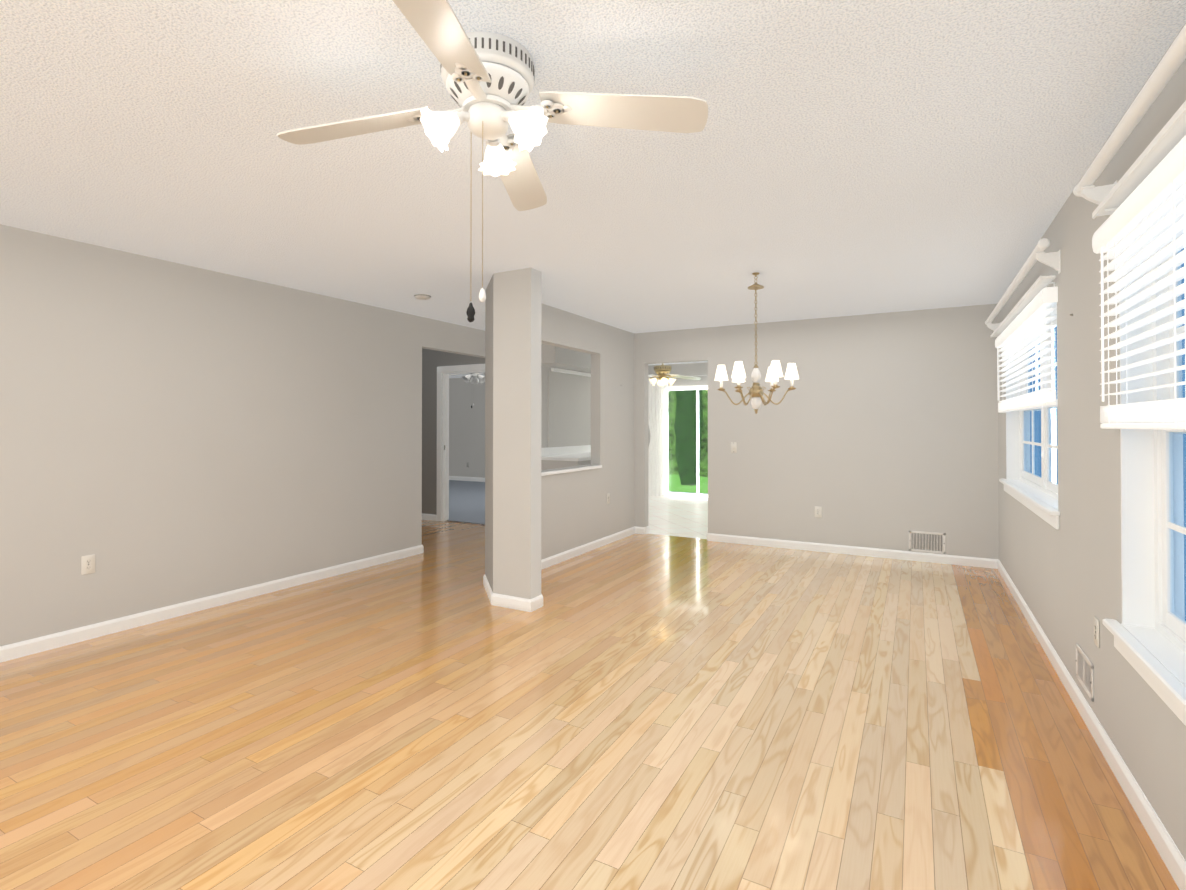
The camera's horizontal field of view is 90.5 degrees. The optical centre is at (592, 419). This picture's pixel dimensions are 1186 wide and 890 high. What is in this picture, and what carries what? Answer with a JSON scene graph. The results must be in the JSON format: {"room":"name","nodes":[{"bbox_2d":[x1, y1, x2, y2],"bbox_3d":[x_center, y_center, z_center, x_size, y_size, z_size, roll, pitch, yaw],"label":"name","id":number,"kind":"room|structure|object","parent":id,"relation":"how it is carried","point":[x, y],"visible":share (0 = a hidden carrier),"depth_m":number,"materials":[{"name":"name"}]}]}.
{"room":"empty living room","nodes":[
{"label":"empty living room","id":0,"kind":"room"},
{"bbox_2d":[0,224,484,645],"bbox_3d":[-2.212,0.146,5.394,0.120,2.440,13.420,0,-1,29],"label":"wall","id":1,"kind":"structure","parent":0,"point":[172,433],"depth_m":4.10,"materials":[{"name":"beige paint"}]},
{"bbox_2d":[81,554,94,574],"bbox_3d":[-3.109,0.890,3.622,0.008,0.115,0.070,0,-1,29],"label":"electrical outlet","id":2,"kind":"object","parent":1,"relation":"attached to","point":[87,564],"visible":1,"depth_m":3.62,"materials":[{"name":"beige plastic"}]},
{"bbox_2d":[0,545,423,662],"bbox_3d":[-3.541,1.300,2.825,0.014,0.085,7.414,0,-1,29],"label":"baseboard","id":3,"kind":"structure","parent":1,"relation":"attached to","point":[52,641],"depth_m":4.07,"materials":[{"name":"white paint"}]},
{"bbox_2d":[422,348,484,514],"bbox_3d":[-1.884,0.170,8.032,1.845,2.440,0.120,0,-1,29],"label":"wall","id":4,"kind":"structure","parent":0,"point":[432,360],"depth_m":8.15,"materials":[{"name":"beige paint"}]},
{"bbox_2d":[422,513,435,520],"bbox_3d":[-2.440,1.349,8.251,0.650,0.085,0.014,0,-1,29],"label":"baseboard","id":5,"kind":"structure","parent":4,"relation":"attached to","point":[432,517],"depth_m":8.15,"materials":[{"name":"white paint"}]},
{"bbox_2d":[436,364,484,521],"bbox_3d":[-1.692,0.327,7.917,0.980,2.125,0.140,0,-1,29],"label":"door frame","id":6,"kind":"structure","parent":4,"relation":"attached to","point":[443,373],"depth_m":8.07,"materials":[{"name":"white paint"}]},
{"bbox_2d":[446,480,484,524],"bbox_3d":[-3.344,1.429,9.725,6.045,0.072,7.900,0,-1,29],"label":"floor","id":7,"kind":"structure","parent":0,"point":[466,501],"depth_m":9.94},
{"bbox_2d":[449,378,484,477],"bbox_3d":[-1.496,0.215,13.068,6.015,2.440,0.120,0,-1,29],"label":"wall","id":8,"kind":"structure","parent":0,"point":[466,432],"depth_m":13.79,"materials":[{"name":"beige paint"}]},
{"bbox_2d":[449,476,484,481],"bbox_3d":[-1.542,1.380,13.006,6.045,0.110,0.014,0,-1,29],"label":"baseboard","id":9,"kind":"structure","parent":8,"relation":"attached to","point":[478,479],"depth_m":13.77,"materials":[{"name":"white paint"}]},
{"bbox_2d":[485,268,540,598],"bbox_3d":[-0.657,0.140,4.658,0.332,2.440,1.054,0,-1,-16],"label":"column","id":10,"kind":"structure","parent":0,"point":[513,433],"depth_m":4.25,"materials":[{"name":"beige paint"}]},
{"bbox_2d":[488,588,535,611],"bbox_3d":[-0.590,1.313,4.234,0.359,0.085,0.014,0,-1,29],"label":"baseboard","id":11,"kind":"structure","parent":10,"relation":"attached to","point":[529,605],"depth_m":4.22,"materials":[{"name":"white paint"}]},
{"bbox_2d":[483,568,544,609],"bbox_3d":[-0.487,1.317,4.683,0.609,0.085,0.653,0,-1,29],"label":"baseboard","id":12,"kind":"structure","parent":10,"relation":"attached to","point":[539,599],"depth_m":4.27,"materials":[{"name":"white paint"}]},
{"bbox_2d":[541,343,590,447],"bbox_3d":[-0.388,0.168,7.827,0.735,2.440,1.600,0,-1,29],"label":"wall","id":13,"kind":"structure","parent":0,"point":[565,409],"depth_m":7.59,"materials":[{"name":"beige paint"}]},
{"bbox_2d":[541,303,634,559],"bbox_3d":[-0.106,0.153,6.182,0.128,2.440,2.342,0,-1,29],"label":"wall","id":14,"kind":"structure","parent":0,"point":[577,510],"depth_m":6.43,"materials":[{"name":"beige paint"}]},
{"bbox_2d":[541,465,601,475],"bbox_3d":[-0.266,0.501,5.891,0.165,0.030,1.230,0,-1,29],"label":"sill","id":15,"kind":"structure","parent":14,"relation":"attached to","point":[561,470],"depth_m":5.82,"materials":[{"name":"white paint"}]},
{"bbox_2d":[541,529,627,567],"bbox_3d":[-0.255,1.329,6.048,0.014,0.085,2.702,0,-1,29],"label":"baseboard","id":16,"kind":"structure","parent":14,"relation":"attached to","point":[572,552],"depth_m":6.01,"materials":[{"name":"white paint"}]},
{"bbox_2d":[0,520,1178,889],"bbox_3d":[-1.678,1.374,2.891,7.385,0.060,9.725,0,-1,29],"label":"floor","id":17,"kind":"structure","parent":0,"point":[650,712],"depth_m":2.46,"materials":[{"name":"brown wood"}]},
{"bbox_2d":[0,0,1185,377],"bbox_3d":[-2.437,-1.130,5.769,11.465,0.120,14.000,0,-1,29],"label":"ceiling","id":18,"kind":"structure","parent":0,"point":[836,158],"depth_m":2.39,"materials":[{"name":"white paint"}]},
{"bbox_2d":[414,294,430,299],"bbox_3d":[-1.472,-1.059,5.079,0.137,0.036,0.137,0,-1,29],"label":"smoke detector","id":19,"kind":"object","parent":18,"relation":"attached to","point":[422,296],"visible":1,"depth_m":5.04,"materials":[{"name":"white plastic"}]},
{"bbox_2d":[449,373,484,407],"bbox_3d":[-2.219,-0.621,11.007,1.005,0.805,1.005,0,-1,34],"label":"fan","id":20,"kind":"object","parent":18,"relation":"hanging from","point":[474,379],"visible":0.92,"depth_m":10.95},
{"bbox_2d":[277,0,707,321],"bbox_3d":[-0.323,-0.708,1.809,1.004,0.795,1.004,0,-1,-39],"label":"ceiling fan","id":21,"kind":"object","parent":18,"relation":"hanging from","point":[488,79],"visible":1,"depth_m":1.76,"materials":[{"name":"white metal"}]},
{"bbox_2d":[648,363,700,386],"bbox_3d":[1.094,-0.791,9.518,1.176,0.491,1.208,0,-1,29],"label":"ceiling fan","id":22,"kind":"object","parent":18,"relation":"hanging from","point":[662,371],"visible":0.9,"depth_m":9.42,"materials":[{"name":"gold metal"}]},
{"bbox_2d":[715,272,798,413],"bbox_3d":[1.202,-0.564,4.336,0.587,1.038,0.587,0,-1,29],"label":"chandelier","id":23,"kind":"object","parent":18,"relation":"hanging from","point":[774,373],"visible":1,"depth_m":4.30,"materials":[{"name":"gold metal"}]},
{"bbox_2d":[648,496,707,538],"bbox_3d":[1.879,1.425,8.639,4.155,0.060,3.775,0,-1,29],"label":"floor","id":24,"kind":"structure","parent":0,"point":[679,516],"depth_m":8.49,"materials":[{"name":"white tile"}]},
{"bbox_2d":[541,460,590,469],"bbox_3d":[-0.057,0.936,7.638,0.580,0.900,1.560,0,-1,29],"label":"base cabinet","id":25,"kind":"object","parent":24,"relation":"on","point":[549,464],"visible":0.07,"depth_m":6.96,"materials":[{"name":"beige paint"}]},
{"bbox_2d":[541,368,590,460],"bbox_3d":[-0.057,-0.083,7.647,0.620,1.140,1.560,0,-1,29],"label":"trim","id":26,"kind":"structure","parent":25,"relation":"on","point":[575,453],"depth_m":7.48,"materials":[{"name":"white paint"}]},
{"bbox_2d":[648,362,707,447],"bbox_3d":[2.835,0.189,10.142,4.155,2.440,0.160,0,-1,29],"label":"wall","id":27,"kind":"structure","parent":0,"point":[688,369],"depth_m":10.67,"materials":[{"name":"beige paint"}]},
{"bbox_2d":[648,375,707,496],"bbox_3d":[1.487,0.298,10.673,1.550,2.190,0.125,0,-1,29],"label":"sheer curtain","id":28,"kind":"object","parent":27,"relation":"hanging from","point":[658,461],"visible":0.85,"depth_m":10.83,"materials":[{"name":"white fabric"}]},
{"bbox_2d":[665,385,707,498],"bbox_3d":[2.164,0.397,10.503,1.860,2.030,0.108,0,-1,29],"label":"sliding door","id":29,"kind":"structure","parent":27,"relation":"attached to","point":[697,494],"depth_m":10.69,"materials":[{"name":"white paint"}]},
{"bbox_2d":[634,304,998,558],"bbox_3d":[2.095,0.155,6.378,3.798,2.440,0.120,0,-1,29],"label":"wall","id":30,"kind":"structure","parent":0,"point":[879,430],"depth_m":6.00,"materials":[{"name":"beige paint"}]},
{"bbox_2d":[731,442,736,452],"bbox_3d":[1.575,0.307,6.585,0.070,0.115,0.015,0,-1,29],"label":"light switch","id":31,"kind":"object","parent":30,"relation":"attached to","point":[734,447],"visible":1,"depth_m":6.58,"materials":[{"name":"beige plastic"}]},
{"bbox_2d":[815,506,821,517],"bbox_3d":[2.357,0.963,6.153,0.070,0.115,0.008,0,-1,29],"label":"outlet","id":32,"kind":"object","parent":30,"relation":"attached to","point":[818,511],"visible":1,"depth_m":6.15,"materials":[{"name":"beige plastic"}]},
{"bbox_2d":[707,533,995,568],"bbox_3d":[2.502,1.329,6.067,2.744,0.085,0.014,0,-1,29],"label":"baseboard","id":33,"kind":"structure","parent":30,"relation":"attached to","point":[821,547],"depth_m":5.95,"materials":[{"name":"white paint"}]},
{"bbox_2d":[909,530,945,553],"bbox_3d":[3.224,1.179,5.674,0.310,0.200,0.009,0,-1,29],"label":"air vent","id":34,"kind":"object","parent":30,"relation":"in","point":[928,542],"visible":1,"depth_m":5.67,"materials":[{"name":"white metal"}]},
{"bbox_2d":[997,23,1185,860],"bbox_3d":[1.522,0.109,1.225,0.160,2.440,9.705,0,-1,29],"label":"wall","id":35,"kind":"structure","parent":0,"point":[1066,577],"depth_m":2.55,"materials":[{"name":"beige paint"}]},
{"bbox_2d":[985,238,1060,337],"bbox_3d":[2.987,-0.813,4.179,0.108,0.226,2.678,0,-1,29],"label":"curtain rod","id":36,"kind":"object","parent":35,"relation":"attached to","point":[1050,259],"visible":0.92,"depth_m":3.51,"materials":[{"name":"white paint"}]},
{"bbox_2d":[999,479,1059,529],"bbox_3d":[2.998,0.539,4.024,0.139,0.100,2.160,0,-1,29],"label":"sill","id":37,"kind":"structure","parent":35,"relation":"attached to","point":[1042,505],"depth_m":3.74,"materials":[{"name":"white paint"}]},
{"bbox_2d":[1006,302,1057,499],"bbox_3d":[3.046,-0.101,4.003,0.157,1.180,2.059,0,-1,29],"label":"window","id":38,"kind":"structure","parent":35,"relation":"in","point":[1018,449],"depth_m":4.42,"materials":[{"name":"white paint"}]},
{"bbox_2d":[995,286,1057,457],"bbox_3d":[2.947,-0.243,4.063,0.069,0.915,2.117,0,-1,29],"label":"window blind","id":39,"kind":"object","parent":38,"relation":"attached to","point":[1027,325],"visible":1,"depth_m":3.68,"materials":[{"name":"white plastic"}]},
{"bbox_2d":[1076,643,1093,701],"bbox_3d":[2.212,1.132,2.647,0.009,0.160,0.290,0,-1,29],"label":"air vent","id":40,"kind":"object","parent":35,"relation":"in","point":[1084,671],"visible":0.98,"depth_m":2.62,"materials":[{"name":"white metal"}]},
{"bbox_2d":[996,559,1185,889],"bbox_3d":[1.446,1.286,1.255,0.014,0.085,9.465,0,-1,29],"label":"baseboard","id":41,"kind":"structure","parent":35,"relation":"attached to","point":[1164,844],"depth_m":2.22,"materials":[{"name":"white paint"}]},
{"bbox_2d":[1094,616,1099,647],"bbox_3d":[2.111,0.890,2.465,0.008,0.115,0.070,0,-1,29],"label":"electrical outlet","id":42,"kind":"object","parent":35,"relation":"attached to","point":[1097,632],"visible":1,"depth_m":2.45,"materials":[{"name":"beige plastic"}]},
{"bbox_2d":[1073,24,1185,218],"bbox_3d":[1.377,-0.839,1.247,0.108,0.226,2.488,0,-1,29],"label":"curtain rod","id":43,"kind":"object","parent":35,"relation":"attached to","point":[1112,198],"visible":0.85,"depth_m":1.75,"materials":[{"name":"white paint"}]},
{"bbox_2d":[1102,618,1185,725],"bbox_3d":[1.477,0.794,1.252,0.139,0.100,2.180,0,-1,29],"label":"sill","id":44,"kind":"structure","parent":35,"relation":"attached to","point":[1155,658],"depth_m":1.88,"materials":[{"name":"white paint"}]},
{"bbox_2d":[1119,233,1185,653],"bbox_3d":[1.525,0.014,1.232,0.157,1.460,2.079,0,-1,29],"label":"window","id":45,"kind":"structure","parent":35,"relation":"in","point":[1153,529],"depth_m":2.12,"materials":[{"name":"white paint"}]},
{"bbox_2d":[1092,135,1185,429],"bbox_3d":[1.426,-0.208,1.293,0.069,1.035,2.137,0,-1,29],"label":"window blind","id":46,"kind":"object","parent":45,"relation":"attached to","point":[1145,220],"visible":1,"depth_m":1.80,"materials":[{"name":"white plastic"}]},
{"label":"outside","id":47,"kind":"structure","parent":0,"visible":0},
{"bbox_2d":[1030,248,1185,620],"bbox_3d":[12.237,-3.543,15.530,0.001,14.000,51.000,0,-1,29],"label":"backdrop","id":48,"kind":"structure","parent":47,"point":[1036,436],"depth_m":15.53,"materials":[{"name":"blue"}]},
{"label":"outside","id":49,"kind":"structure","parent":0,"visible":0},
{"bbox_2d":[668,390,707,493],"bbox_3d":[1.754,-4.033,16.592,16.908,13.000,10.040,0,-1,29],"label":"garden","id":50,"kind":"object","parent":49,"point":[691,453],"depth_m":13.83,"materials":[{"name":"green plant"}]}
]}

